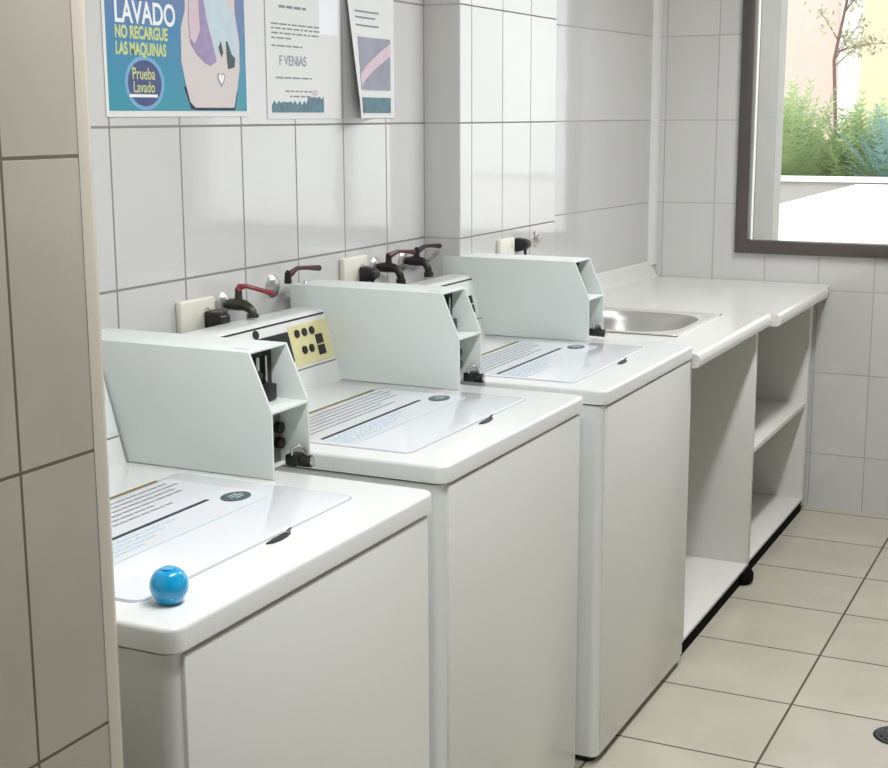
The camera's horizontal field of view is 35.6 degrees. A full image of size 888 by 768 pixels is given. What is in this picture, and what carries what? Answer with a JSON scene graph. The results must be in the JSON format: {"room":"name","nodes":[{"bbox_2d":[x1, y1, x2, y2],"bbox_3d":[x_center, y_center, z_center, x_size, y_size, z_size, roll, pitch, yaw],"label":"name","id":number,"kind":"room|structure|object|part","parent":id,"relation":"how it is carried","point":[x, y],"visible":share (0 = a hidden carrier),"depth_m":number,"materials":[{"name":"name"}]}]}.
{"room":"laundry","nodes":[
{"label":"laundry","id":0,"kind":"room"},
{"bbox_2d":[0,0,110,767],"bbox_3d":[-1.393,0.161,0.438,0.820,2.600,2.874,5,12,26],"label":"wall partition","id":1,"kind":"structure","parent":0,"point":[54,703],"depth_m":1.47,"materials":[{"name":"beige tile"}]},
{"bbox_2d":[70,0,123,767],"bbox_3d":[-0.753,-0.089,1.718,0.821,2.600,0.033,5,12,26],"label":"trim","id":2,"kind":"structure","parent":1,"relation":"attached to","point":[77,7],"depth_m":1.54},
{"bbox_2d":[84,0,653,332],"bbox_3d":[-0.789,-0.246,2.528,0.190,2.600,7.230,5,12,26],"label":"wall","id":3,"kind":"structure","parent":0,"point":[187,208],"depth_m":3.45,"materials":[{"name":"tile"}]},
{"bbox_2d":[101,0,248,116],"bbox_3d":[-0.555,-0.824,2.888,0.003,0.523,0.494,5,12,26],"label":"poster","id":4,"kind":"object","parent":3,"relation":"attached to","point":[162,58],"visible":1,"depth_m":2.90,"materials":[{"name":"blue paper"}]},
{"bbox_2d":[181,0,239,109],"bbox_3d":[-0.507,-0.840,2.985,0.002,0.489,0.216,5,12,26],"label":"picture","id":5,"kind":"object","parent":4,"relation":"attached to","point":[210,29],"depth_m":3.01},
{"bbox_2d":[176,296,213,333],"bbox_3d":[-0.542,-0.146,3.026,0.018,0.082,0.125,5,12,26],"label":"power outlet","id":6,"kind":"object","parent":3,"relation":"attached to","point":[190,314],"visible":0.65,"depth_m":3.00,"materials":[{"name":"beige plastic"}]},
{"bbox_2d":[201,306,210,324],"bbox_3d":[-0.524,-0.150,3.047,0.004,0.042,0.042,5,12,26],"label":"socket","id":7,"kind":"object","parent":6,"relation":"attached to","point":[203,308],"depth_m":3.04,"materials":[{"name":"beige plastic"}]},
{"bbox_2d":[205,309,229,327],"bbox_3d":[-0.497,0.143,3.099,0.044,0.621,0.038,5,12,26],"label":"plug","id":8,"kind":"object","parent":6,"relation":"attached to","point":[214,317],"visible":0.41,"depth_m":3.03,"materials":[{"name":"black plastic"}]},
{"bbox_2d":[215,284,273,317],"bbox_3d":[-0.448,-0.188,3.110,0.126,0.075,0.065,1,11,7],"label":"water tap","id":9,"kind":"object","parent":3,"relation":"attached to","point":[223,302],"visible":0.97,"depth_m":3.10,"materials":[{"name":"metal"}]},
{"bbox_3d":[-0.461,-0.199,3.102,0.019,0.026,0.018,5,12,26],"label":"valve stem","id":10,"kind":"part","parent":9,"relation":"part of","materials":[{"name":"brown metal"}]},
{"bbox_3d":[-0.427,-0.211,3.112,0.089,0.032,0.020,-4,12,-19],"label":"lever","id":11,"kind":"part","parent":9,"relation":"part of","materials":[{"name":"red plastic"}]},
{"bbox_2d":[266,265,321,296],"bbox_3d":[-0.361,-0.249,3.326,0.060,0.074,0.150,7,13,34],"label":"water tap","id":12,"kind":"object","parent":3,"relation":"attached to","point":[272,283],"visible":0.96,"depth_m":3.29,"materials":[{"name":"metal"}]},
{"bbox_3d":[-0.370,-0.252,3.280,0.019,0.026,0.018,5,12,26],"label":"valve stem","id":13,"kind":"part","parent":12,"relation":"part of","materials":[{"name":"black metal"}]},
{"bbox_3d":[-0.336,-0.273,3.323,0.020,0.027,0.119,8,13,35],"label":"lever","id":14,"kind":"part","parent":12,"relation":"part of","materials":[{"name":"red plastic"}]},
{"bbox_2d":[264,0,340,118],"bbox_3d":[-0.338,-0.877,3.331,0.002,0.469,0.336,5,12,26],"label":"notice sheet","id":15,"kind":"object","parent":3,"relation":"attached to","point":[302,36],"visible":1,"depth_m":3.34,"materials":[{"name":"white paper"}]},
{"bbox_2d":[272,96,323,112],"bbox_3d":[-0.351,-0.676,3.340,0.001,0.040,0.235,5,12,26],"label":"picture","id":16,"kind":"object","parent":15,"relation":"attached to","point":[280,104],"depth_m":3.34},
{"bbox_2d":[339,254,366,280],"bbox_3d":[-0.236,-0.294,3.633,0.018,0.082,0.125,5,12,26],"label":"power outlet","id":17,"kind":"object","parent":3,"relation":"attached to","point":[349,266],"visible":0.66,"depth_m":3.61,"materials":[{"name":"beige plastic"}]},
{"bbox_2d":[360,266,379,281],"bbox_3d":[-0.194,-0.005,3.700,0.044,0.621,0.038,5,12,26],"label":"plug","id":18,"kind":"object","parent":17,"relation":"attached to","point":[367,273],"visible":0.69,"depth_m":3.63,"materials":[{"name":"black plastic"}]},
{"bbox_2d":[347,0,394,117],"bbox_3d":[-0.174,-0.922,3.608,0.046,0.448,0.263,5,12,26],"label":"notice sheet","id":19,"kind":"object","parent":3,"relation":"attached to","point":[371,21],"visible":1,"depth_m":3.65,"materials":[{"name":"white paper"}]},
{"bbox_2d":[358,36,390,90],"bbox_3d":[-0.184,-0.841,3.639,0.012,0.134,0.198,4,12,19],"label":"photo","id":20,"kind":"object","parent":19,"relation":"on","point":[374,52],"depth_m":3.65},
{"bbox_2d":[362,97,390,112],"bbox_3d":[-0.181,-0.737,3.658,0.012,0.040,0.199,3,12,18],"label":"photo","id":21,"kind":"object","parent":19,"relation":"attached to","point":[369,104],"depth_m":3.68},
{"bbox_2d":[369,249,415,283],"bbox_3d":[-0.130,-0.322,3.758,0.096,0.090,0.128,5,12,26],"label":"water tap","id":22,"kind":"object","parent":3,"relation":"attached to","point":[387,266],"visible":0.86,"depth_m":3.72,"materials":[{"name":"metal"}]},
{"bbox_3d":[-0.149,-0.334,3.723,0.019,0.026,0.018,5,12,26],"label":"valve stem","id":23,"kind":"part","parent":22,"relation":"part of","materials":[{"name":"black metal"}]},
{"bbox_3d":[-0.116,-0.354,3.757,0.019,0.026,0.109,9,14,41],"label":"lever","id":24,"kind":"part","parent":22,"relation":"part of","materials":[{"name":"red plastic"}]},
{"bbox_2d":[398,243,441,276],"bbox_3d":[-0.055,-0.352,3.908,0.096,0.088,0.138,5,12,26],"label":"water tap","id":25,"kind":"object","parent":3,"relation":"attached to","point":[404,260],"visible":0.93,"depth_m":3.87,"materials":[{"name":"metal"}]},
{"bbox_3d":[-0.076,-0.364,3.868,0.019,0.026,0.018,5,12,26],"label":"valve stem","id":26,"kind":"part","parent":25,"relation":"part of","materials":[{"name":"black metal"}]},
{"bbox_3d":[-0.044,-0.385,3.910,0.019,0.025,0.114,8,13,35],"label":"lever","id":27,"kind":"part","parent":25,"relation":"part of","materials":[{"name":"black metal"}]},
{"bbox_2d":[647,0,662,264],"bbox_3d":[0.830,-1.306,5.497,0.072,1.660,0.072,5,12,26],"label":"trim","id":28,"kind":"structure","parent":3,"relation":"attached to","point":[657,4],"depth_m":5.52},
{"bbox_2d":[423,0,556,279],"bbox_3d":[0.147,-0.590,4.286,0.133,2.600,0.730,5,12,26],"label":"pillar","id":29,"kind":"structure","parent":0,"point":[490,65],"depth_m":4.07,"materials":[{"name":"tile"}]},
{"bbox_2d":[496,237,514,253],"bbox_3d":[0.189,-0.405,4.233,0.018,0.082,0.110,5,12,26],"label":"power outlet","id":30,"kind":"object","parent":29,"relation":"attached to","point":[506,245],"visible":0.59,"depth_m":4.21,"materials":[{"name":"beige plastic"}]},
{"bbox_2d":[515,237,530,254],"bbox_3d":[0.247,-0.150,4.370,0.044,0.621,0.038,5,12,26],"label":"plug","id":31,"kind":"object","parent":30,"relation":"attached to","point":[521,244],"visible":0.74,"depth_m":4.30,"materials":[{"name":"black plastic"}]},
{"bbox_2d":[532,231,540,245],"bbox_3d":[0.300,-0.468,4.452,0.017,0.048,0.048,5,12,26],"label":"cap","id":32,"kind":"object","parent":29,"relation":"attached to","point":[536,238],"visible":1,"depth_m":4.44,"materials":[{"name":"metal"}]},
{"bbox_2d":[573,505,887,767],"bbox_3d":[0.680,1.220,2.024,3.500,0.100,7.330,5,12,26],"label":"floor","id":33,"kind":"structure","parent":0,"point":[791,671],"depth_m":3.88,"materials":[{"name":"tile"}]},
{"bbox_2d":[101,328,431,767],"bbox_3d":[-0.485,0.546,2.252,0.729,1.147,0.776,5,12,26],"label":"washing machine","id":34,"kind":"object","parent":33,"relation":"on","point":[298,637],"visible":0.7,"depth_m":2.13,"materials":[{"name":"white metal"}]},
{"bbox_3d":[-0.641,0.056,2.431,0.028,0.091,0.165,5,12,26],"label":"button panel","id":35,"kind":"part","parent":34,"relation":"part of","materials":[{"name":"white metal"}]},
{"bbox_2d":[112,519,174,557],"bbox_3d":[-0.469,0.238,2.005,0.044,0.001,0.300,5,12,26],"label":"print","id":36,"kind":"object","parent":34,"relation":"on","point":[128,544],"depth_m":2.05},
{"bbox_2d":[149,565,188,604],"bbox_3d":[-0.354,0.259,1.783,0.050,0.047,0.050,5,12,26],"label":"ball","id":37,"kind":"object","parent":34,"relation":"on","point":[169,584],"visible":1,"depth_m":1.77,"materials":[{"name":"blue plastic"}]},
{"bbox_3d":[-0.495,0.039,2.461,0.450,0.221,0.005,5,12,26],"label":"plate","id":38,"kind":"part","parent":34,"relation":"part of","materials":[{"name":"white metal"}]},
{"bbox_3d":[-0.489,-0.078,2.502,0.406,0.004,0.117,5,12,26],"label":"plate","id":39,"kind":"part","parent":34,"relation":"part of","materials":[{"name":"white metal"}]},
{"bbox_3d":[-0.443,0.019,2.564,0.450,0.221,0.005,5,12,26],"label":"plate","id":40,"kind":"part","parent":34,"relation":"part of","materials":[{"name":"white metal"}]},
{"bbox_3d":[-0.432,0.221,2.110,0.355,0.007,0.562,5,12,26],"label":"loading lid","id":41,"kind":"part","parent":34,"relation":"part of","materials":[{"name":"white ceramic"}]},
{"bbox_3d":[-0.323,0.093,2.452,0.004,0.112,0.112,5,12,26],"label":"plate","id":42,"kind":"part","parent":34,"relation":"part of","materials":[{"name":"white metal"}]},
{"bbox_3d":[-0.488,0.135,2.543,0.405,0.004,0.117,5,12,26],"label":"plate","id":43,"kind":"part","parent":34,"relation":"part of","materials":[{"name":"white metal"}]},
{"bbox_2d":[269,397,307,414],"bbox_3d":[-0.309,0.037,2.435,0.094,0.005,0.117,5,12,26],"label":"shelf","id":44,"kind":"object","parent":34,"relation":"attached to","point":[276,404],"depth_m":2.45,"materials":[{"name":"white metal"}]},
{"bbox_3d":[-0.177,0.693,2.096,0.010,0.845,0.673,5,12,26],"label":"panel","id":45,"kind":"part","parent":34,"relation":"part of","materials":[{"name":"white metal"}]},
{"bbox_2d":[182,279,582,767],"bbox_3d":[-0.155,0.393,3.035,0.729,1.147,0.770,5,12,26],"label":"washing machine","id":46,"kind":"object","parent":33,"relation":"on","point":[381,367],"visible":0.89,"depth_m":2.91,"materials":[{"name":"white metal"}]},
{"bbox_3d":[-0.309,-0.097,3.216,0.028,0.091,0.165,5,12,26],"label":"button panel","id":47,"kind":"part","parent":46,"relation":"part of","materials":[{"name":"yellow plastic"}]},
{"bbox_2d":[330,411,401,441],"bbox_3d":[-0.137,0.085,2.790,0.044,0.001,0.300,5,12,26],"label":"print","id":48,"kind":"object","parent":46,"relation":"on","point":[364,430],"depth_m":2.77},
{"bbox_3d":[-0.166,-0.113,3.241,0.450,0.221,0.005,5,12,26],"label":"plate","id":49,"kind":"part","parent":46,"relation":"part of","materials":[{"name":"white metal"}]},
{"bbox_3d":[-0.160,-0.230,3.281,0.406,0.004,0.117,5,12,26],"label":"plate","id":50,"kind":"part","parent":46,"relation":"part of","materials":[{"name":"white metal"}]},
{"bbox_3d":[-0.114,-0.133,3.344,0.450,0.221,0.005,5,12,26],"label":"plate","id":51,"kind":"part","parent":46,"relation":"part of","materials":[{"name":"white metal"}]},
{"bbox_3d":[-0.100,0.068,2.894,0.355,0.007,0.562,5,12,26],"label":"loading lid","id":52,"kind":"part","parent":46,"relation":"part of","materials":[{"name":"white ceramic"}]},
{"bbox_2d":[457,330,480,339],"bbox_3d":[0.020,-0.115,3.214,0.094,0.005,0.117,5,12,26],"label":"shelf","id":53,"kind":"object","parent":46,"relation":"attached to","point":[461,334],"depth_m":3.23,"materials":[{"name":"white metal"}]},
{"bbox_3d":[0.155,0.540,2.881,0.010,0.845,0.673,5,12,26],"label":"panel","id":54,"kind":"part","parent":46,"relation":"part of","materials":[{"name":"white metal"}]},
{"bbox_2d":[410,253,692,760],"bbox_3d":[0.210,0.262,3.705,0.729,1.147,0.766,5,12,26],"label":"washing machine","id":55,"kind":"object","parent":33,"relation":"on","point":[536,315],"visible":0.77,"depth_m":3.52,"materials":[{"name":"white metal"}]},
{"bbox_3d":[0.057,-0.229,3.888,0.028,0.091,0.165,5,12,26],"label":"button panel","id":56,"kind":"part","parent":55,"relation":"part of","materials":[{"name":"white metal"}]},
{"bbox_3d":[0.199,-0.244,3.909,0.450,0.221,0.005,5,12,26],"label":"plate","id":57,"kind":"part","parent":55,"relation":"part of","materials":[{"name":"white metal"}]},
{"bbox_3d":[0.205,-0.361,3.950,0.406,0.004,0.117,5,12,26],"label":"plate","id":58,"kind":"part","parent":55,"relation":"part of","materials":[{"name":"white metal"}]},
{"bbox_2d":[505,355,550,375],"bbox_3d":[0.230,-0.047,3.462,0.044,0.001,0.300,5,12,26],"label":"print","id":59,"kind":"object","parent":55,"relation":"on","point":[537,364],"depth_m":3.43},
{"bbox_3d":[0.250,-0.264,4.012,0.450,0.221,0.005,5,12,26],"label":"plate","id":60,"kind":"part","parent":55,"relation":"part of","materials":[{"name":"white metal"}]},
{"bbox_3d":[0.266,-0.064,3.566,0.355,0.007,0.562,5,12,26],"label":"loading lid","id":61,"kind":"part","parent":55,"relation":"part of","materials":[{"name":"white ceramic"}]},
{"bbox_2d":[587,293,603,300],"bbox_3d":[0.384,-0.245,3.883,0.094,0.005,0.117,5,12,26],"label":"shelf","id":62,"kind":"object","parent":55,"relation":"attached to","point":[590,296],"depth_m":3.91,"materials":[{"name":"white metal"}]},
{"bbox_3d":[0.521,0.409,3.553,0.010,0.845,0.673,5,12,26],"label":"panel","id":63,"kind":"part","parent":55,"relation":"part of","materials":[{"name":"white metal"}]},
{"bbox_2d":[680,333,757,655],"bbox_3d":[0.569,0.282,4.370,0.678,0.852,0.798,5,12,26],"label":"base cabinet","id":64,"kind":"object","parent":33,"relation":"on","point":[722,389],"visible":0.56,"depth_m":4.58,"materials":[{"name":"white laminate"}]},
{"bbox_2d":[589,305,771,367],"bbox_3d":[0.527,-0.196,4.329,0.802,0.100,0.854,5,12,26],"label":"countertop","id":65,"kind":"structure","parent":64,"relation":"on","point":[718,335],"depth_m":4.14,"materials":[{"name":"white laminate"}]},
{"bbox_2d":[603,307,721,336],"bbox_3d":[0.593,-0.133,4.431,0.471,0.151,0.517,5,12,26],"label":"sink","id":66,"kind":"object","parent":65,"relation":"in","point":[667,323],"visible":0.27,"depth_m":4.59,"materials":[{"name":"metal"}]},
{"bbox_3d":[0.593,-0.131,4.432,0.400,0.146,0.427,5,12,26],"label":"bowl","id":67,"kind":"part","parent":66,"relation":"part of","materials":[{"name":"metal"}]},
{"bbox_3d":[0.387,0.323,4.026,0.655,0.799,0.018,5,12,26],"label":"panel","id":68,"kind":"part","parent":64,"relation":"part of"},
{"bbox_3d":[0.555,0.644,4.437,0.654,0.011,0.743,5,12,26],"label":"panel","id":69,"kind":"part","parent":64,"relation":"part of","materials":[{"name":"white laminate"}]},
{"bbox_3d":[0.722,0.192,4.697,0.655,0.799,0.018,5,12,26],"label":"panel","id":70,"kind":"part","parent":64,"relation":"part of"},
{"bbox_2d":[748,306,812,568],"bbox_3d":[0.930,0.135,5.126,0.648,0.852,0.900,5,12,26],"label":"base cabinet","id":71,"kind":"object","parent":33,"relation":"on","point":[783,365],"visible":0.3,"depth_m":5.35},
{"bbox_2d":[596,261,829,326],"bbox_3d":[0.932,-0.349,5.108,0.830,0.100,0.923,5,12,26],"label":"countertop","id":72,"kind":"structure","parent":71,"relation":"on","point":[636,285],"depth_m":5.09,"materials":[{"name":"white laminate"}]},
{"bbox_3d":[0.736,0.185,4.732,0.648,0.799,0.018,5,12,26],"label":"panel","id":73,"kind":"part","parent":71,"relation":"part of","materials":[{"name":"white laminate"}]},
{"bbox_3d":[0.931,0.496,5.196,0.647,0.011,0.864,5,12,26],"label":"panel","id":74,"kind":"part","parent":71,"relation":"part of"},
{"bbox_2d":[754,399,804,451],"bbox_3d":[0.932,0.125,5.122,0.634,0.018,0.864,5,12,26],"label":"shelf","id":75,"kind":"object","parent":71,"relation":"attached to","point":[771,415],"depth_m":5.13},
{"bbox_3d":[1.117,0.036,5.495,0.648,0.799,0.050,5,12,26],"label":"panel","id":76,"kind":"part","parent":71,"relation":"part of","materials":[{"name":"white wood"}]},
{"bbox_2d":[873,726,887,743],"bbox_3d":[1.138,0.884,3.477,0.116,0.004,0.116,5,12,26],"label":"floor drain","id":77,"kind":"object","parent":33,"relation":"on","point":[881,734],"visible":1,"depth_m":3.48,"materials":[{"name":"black metal"}]},
{"bbox_2d":[654,0,887,514],"bbox_3d":[2.297,-0.740,5.015,3.500,2.600,0.240,5,12,26],"label":"wall","id":78,"kind":"structure","parent":0,"point":[847,451],"depth_m":5.43,"materials":[{"name":"tile"}]},
{"bbox_2d":[734,0,887,258],"bbox_3d":[1.974,-1.083,4.979,1.821,1.286,0.060,5,12,26],"label":"window","id":79,"kind":"structure","parent":78,"relation":"in","point":[743,243],"depth_m":5.35,"materials":[{"name":"metal"}]},
{"label":"outside","id":80,"kind":"structure","parent":0,"visible":0},
{"bbox_3d":[6.781,-1.779,17.931,16.000,0.100,26.830,5,12,26],"label":"ground","id":81,"kind":"structure","parent":80,"visible":0},
{"bbox_2d":[753,0,787,239],"bbox_3d":[1.283,-0.933,5.772,0.192,2.900,0.255,5,12,26],"label":"jamb","id":82,"kind":"object","parent":81,"relation":"on","point":[774,13],"visible":0.27,"depth_m":5.68,"materials":[{"name":"white paint"}]},
{"bbox_2d":[784,0,841,144],"bbox_3d":[4.433,-5.224,19.470,2.900,6.100,3.000,5,12,26],"label":"building","id":83,"kind":"structure","parent":81,"relation":"on","point":[809,53],"depth_m":17.80,"materials":[{"name":"beige paint"}]},
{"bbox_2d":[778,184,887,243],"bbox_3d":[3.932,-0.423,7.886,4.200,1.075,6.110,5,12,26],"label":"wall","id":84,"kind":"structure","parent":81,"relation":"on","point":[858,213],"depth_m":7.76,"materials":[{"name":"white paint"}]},
{"bbox_2d":[780,181,887,203],"bbox_3d":[3.894,-1.125,11.489,7.500,1.085,0.250,5,12,26],"label":"wall","id":85,"kind":"structure","parent":81,"relation":"on","point":[789,190],"depth_m":11.67,"materials":[{"name":"white paint"}]},
{"bbox_2d":[781,176,887,182],"bbox_3d":[3.892,-1.675,11.383,7.500,0.035,0.310,5,12,26],"label":"coping","id":86,"kind":"object","parent":85,"relation":"on","point":[783,178],"visible":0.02,"depth_m":11.56},
{"bbox_2d":[837,0,864,140],"bbox_3d":[5.834,-5.078,18.684,0.320,6.100,3.200,5,12,26],"label":"building","id":87,"kind":"structure","parent":81,"relation":"on","point":[849,68],"depth_m":17.44,"materials":[{"name":"white paint"}]},
{"bbox_2d":[859,0,887,130],"bbox_3d":[8.304,-4.837,17.384,5.280,6.100,3.400,5,12,26],"label":"building","id":88,"kind":"structure","parent":81,"relation":"on","point":[874,72],"depth_m":17.10,"materials":[{"name":"paint"}]},
{"bbox_3d":[4.800,-1.290,13.337,7.500,0.700,3.840,5,12,26],"label":"garden bed","id":89,"kind":"object","parent":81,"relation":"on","visible":0},
{"bbox_2d":[781,75,872,176],"bbox_3d":[3.355,-2.288,13.207,2.310,1.350,2.242,8,14,38],"label":"bush","id":90,"kind":"object","parent":89,"relation":"on","point":[799,147],"visible":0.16,"depth_m":12.82,"materials":[{"name":"green plant"}]},
{"bbox_2d":[791,90,887,176],"bbox_3d":[3.924,-2.181,13.044,2.055,1.180,1.997,3,11,16],"label":"bush","id":91,"kind":"object","parent":89,"relation":"on","point":[852,136],"visible":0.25,"depth_m":12.79,"materials":[{"name":"green plant"}]},
{"bbox_2d":[804,0,887,136],"bbox_3d":[4.170,-3.751,14.444,1.063,3.719,0.910,-4,11,-17],"label":"tree","id":92,"kind":"object","parent":89,"relation":"on","point":[858,44],"visible":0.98,"depth_m":14.45,"materials":[{"name":"brown plant"}]},
{"bbox_2d":[833,103,887,176],"bbox_3d":[4.175,-2.040,12.495,1.912,1.114,2.066,5,12,26],"label":"bush","id":93,"kind":"object","parent":89,"relation":"on","point":[882,158],"visible":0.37,"depth_m":12.43,"materials":[{"name":"green plant"}]}
]}

